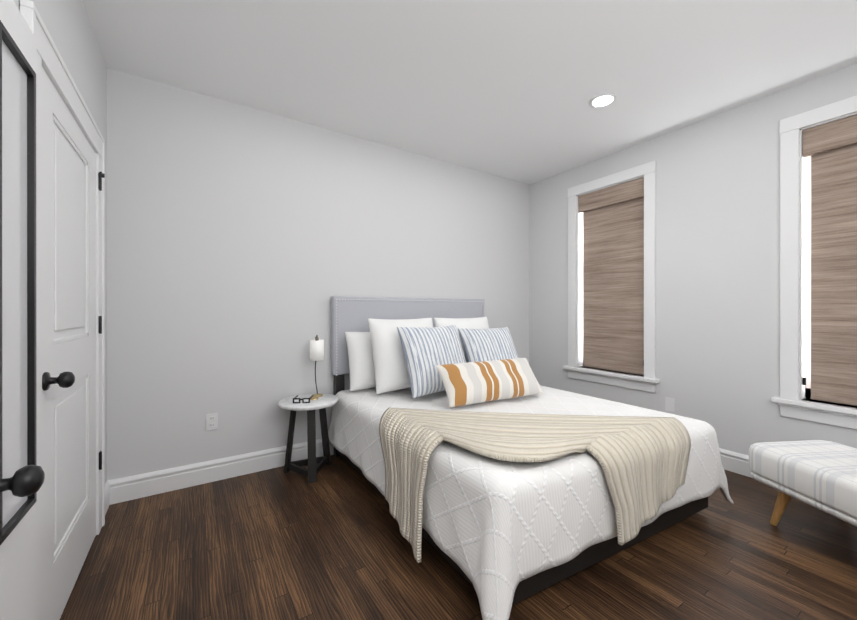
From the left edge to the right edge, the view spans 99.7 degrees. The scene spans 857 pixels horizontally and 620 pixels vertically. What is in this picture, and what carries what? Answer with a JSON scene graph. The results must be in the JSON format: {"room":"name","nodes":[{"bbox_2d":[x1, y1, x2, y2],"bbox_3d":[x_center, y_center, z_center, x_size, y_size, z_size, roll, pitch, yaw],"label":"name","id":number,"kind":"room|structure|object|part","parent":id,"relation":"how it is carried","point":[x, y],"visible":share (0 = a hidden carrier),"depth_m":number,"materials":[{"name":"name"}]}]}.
{"room":"bedroom","nodes":[
{"label":"bedroom","id":0,"kind":"room"},
{"bbox_2d":[14,0,106,482],"bbox_3d":[-1.005,-0.148,0.554,0.180,2.740,3.977,0,0,-33],"label":"wall","id":1,"kind":"structure","parent":0,"point":[67,23],"depth_m":1.80,"materials":[{"name":"white paint"}]},
{"bbox_2d":[0,0,36,619],"bbox_3d":[-0.977,0.198,0.738,0.040,2.032,0.835,0,0,-33],"label":"door","id":2,"kind":"structure","parent":1,"relation":"in","point":[18,573],"depth_m":1.00,"materials":[{"name":"white wood"}]},
{"bbox_2d":[0,20,44,544],"bbox_3d":[-1.025,-0.064,0.931,0.092,1.220,0.274,0,0,-33],"label":"mirror","id":3,"kind":"object","parent":2,"relation":"attached to","point":[22,475],"depth_m":0.94,"materials":[{"name":"black metal"}]},
{"bbox_3d":[-0.971,0.406,0.851,0.092,0.079,0.079,0,0,-33],"label":"knob","id":4,"kind":"part","parent":3,"relation":"part of","materials":[{"name":"black metal"}]},
{"bbox_2d":[20,0,104,619],"bbox_3d":[-1.553,0.126,1.588,0.030,2.189,1.106,0,0,-33],"label":"door frame","id":5,"kind":"structure","parent":1,"relation":"attached to","point":[50,61],"depth_m":1.45,"materials":[{"name":"white wood"}]},
{"bbox_2d":[42,67,104,619],"bbox_3d":[-1.567,0.183,1.617,0.039,2.059,0.944,0,0,-33],"label":"door","id":6,"kind":"structure","parent":1,"relation":"in","point":[69,331],"depth_m":1.51,"materials":[{"name":"white wood"}]},
{"bbox_2d":[42,371,74,390],"bbox_3d":[-1.320,0.251,1.294,0.077,0.066,0.066,0,0,-33],"label":"door knob","id":7,"kind":"object","parent":6,"relation":"attached to","point":[65,380],"depth_m":1.28,"materials":[{"name":"black metal"}]},
{"bbox_3d":[-1.799,0.056,1.991,0.018,1.626,0.063,0,0,-33],"label":"door hinge","id":8,"kind":"part","parent":6,"relation":"part of","materials":[{"name":"black metal"}]},
{"bbox_2d":[107,68,528,479],"bbox_3d":[-0.447,-0.151,3.402,4.230,2.740,0.180,0,0,-33],"label":"wall","id":9,"kind":"structure","parent":0,"point":[245,244],"depth_m":2.71,"materials":[{"name":"white paint"}]},
{"bbox_2d":[206,413,217,430],"bbox_3d":[-1.541,0.795,2.573,0.072,0.116,0.008,0,0,-33],"label":"electrical outlet","id":10,"kind":"object","parent":9,"relation":"attached to","point":[212,421],"visible":1,"depth_m":2.57,"materials":[{"name":"white plastic"}]},
{"bbox_2d":[105,439,333,510],"bbox_3d":[-0.393,1.144,3.319,3.870,0.150,0.019,0,0,-33],"label":"baseboard","id":11,"kind":"structure","parent":9,"relation":"attached to","point":[124,489],"depth_m":2.52,"materials":[{"name":"white wood"}]},
{"bbox_2d":[60,455,856,619],"bbox_3d":[0.641,1.271,1.738,4.230,0.100,4.157,0,0,-33],"label":"floor","id":12,"kind":"structure","parent":0,"point":[331,543],"depth_m":1.73,"materials":[{"name":"brown wood"}]},
{"bbox_2d":[278,335,337,482],"bbox_3d":[-0.899,0.707,2.722,0.428,1.025,0.428,0,0,-33],"label":"nightstand","id":13,"kind":"object","parent":12,"relation":"on","point":[310,403],"visible":1,"depth_m":2.71,"materials":[{"name":"black wood"}]},
{"bbox_2d":[310,335,323,396],"bbox_3d":[-0.873,0.435,2.829,0.104,0.480,0.104,0,0,-33],"label":"lamp","id":14,"kind":"object","parent":13,"relation":"on","point":[317,345],"depth_m":2.79,"materials":[{"name":"white fabric"}]},
{"bbox_2d":[328,296,733,619],"bbox_3d":[0.447,0.553,2.555,1.860,1.335,2.193,0,0,-33],"label":"bed","id":15,"kind":"object","parent":12,"relation":"on","point":[483,462],"visible":1,"depth_m":1.84,"materials":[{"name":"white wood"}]},
{"bbox_3d":[-0.108,0.212,3.458,1.660,0.655,0.073,0,0,-33],"label":"headboard","id":16,"kind":"part","parent":15,"relation":"part of","materials":[{"name":"grey fabric"}]},
{"bbox_2d":[397,325,465,397],"bbox_3d":[0.061,0.381,2.853,0.620,0.580,0.198,0,-24,-36],"label":"pillow","id":17,"kind":"object","parent":15,"relation":"on","point":[423,348],"depth_m":2.74,"materials":[{"name":"white fabric"}]},
{"bbox_2d":[458,327,518,361],"bbox_3d":[0.566,0.396,3.196,0.600,0.560,0.191,0,-28,-29],"label":"pillow","id":18,"kind":"object","parent":15,"relation":"on","point":[478,344],"depth_m":3.14,"materials":[{"name":"white fabric"}]},
{"bbox_3d":[0.446,0.870,2.611,1.610,0.700,2.088,0,0,-33],"label":"frame","id":19,"kind":"part","parent":15,"relation":"part of","materials":[{"name":"white fabric"}]},
{"bbox_2d":[379,407,690,562],"bbox_3d":[0.534,0.867,2.063,1.465,0.535,1.224,0,0,-33],"label":"throw","id":20,"kind":"object","parent":15,"relation":"on","point":[485,484],"depth_m":1.65,"materials":[{"name":"beige fabric"}]},
{"bbox_2d":[749,440,856,526],"bbox_3d":[2.241,1.003,1.566,0.580,0.433,1.300,0,0,-6],"label":"bench","id":21,"kind":"object","parent":12,"relation":"on","point":[821,475],"visible":1,"depth_m":1.90,"materials":[{"name":"white fabric"}]},
{"bbox_2d":[83,0,856,183],"bbox_3d":[0.641,-1.569,1.736,4.230,0.100,4.157,0,0,-33],"label":"ceiling","id":22,"kind":"structure","parent":0,"point":[509,89],"depth_m":2.21,"materials":[{"name":"white paint"}]},
{"bbox_2d":[589,93,616,107],"bbox_3d":[1.262,-1.515,2.622,0.184,0.008,0.184,0,0,-33],"label":"recessed light","id":23,"kind":"object","parent":22,"relation":"in","point":[602,100],"visible":1,"depth_m":2.62,"materials":[{"name":"white"}]},
{"bbox_2d":[529,63,856,455],"bbox_3d":[2.385,-0.150,2.770,0.180,2.740,3.977,0,0,-33],"label":"wall","id":24,"kind":"structure","parent":0,"point":[718,273],"depth_m":2.85,"materials":[{"name":"white paint"}]},
{"bbox_2d":[563,161,659,392],"bbox_3d":[1.796,-0.292,3.575,0.205,2.042,0.946,0,0,-33],"label":"window","id":25,"kind":"structure","parent":24,"relation":"in","point":[648,382],"depth_m":3.50,"materials":[{"name":"white"}]},
{"bbox_2d":[578,177,643,374],"bbox_3d":[1.797,-0.305,3.576,0.054,1.806,0.672,0,0,-33],"label":"window blind","id":26,"kind":"object","parent":25,"relation":"attached to","point":[613,278],"visible":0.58,"depth_m":3.55,"materials":[{"name":"brown wood"}]},
{"bbox_2d":[719,448,752,477],"bbox_3d":[2.257,1.145,2.784,0.019,0.150,3.720,0,0,-33],"label":"baseboard","id":27,"kind":"structure","parent":24,"relation":"attached to","point":[735,462],"depth_m":2.71,"materials":[{"name":"white wood"}]},
{"bbox_2d":[771,95,856,428],"bbox_3d":[2.718,-0.291,2.164,0.205,2.042,0.946,0,0,-33],"label":"window","id":28,"kind":"structure","parent":24,"relation":"in","point":[795,266],"depth_m":2.45,"materials":[{"name":"white wood"}]},
{"bbox_2d":[802,115,856,405],"bbox_3d":[2.719,-0.304,2.165,0.054,1.806,0.672,0,0,-33],"label":"window blind","id":29,"kind":"object","parent":28,"relation":"attached to","point":[830,148],"visible":1,"depth_m":2.34,"materials":[{"name":"brown wood"}]}
]}

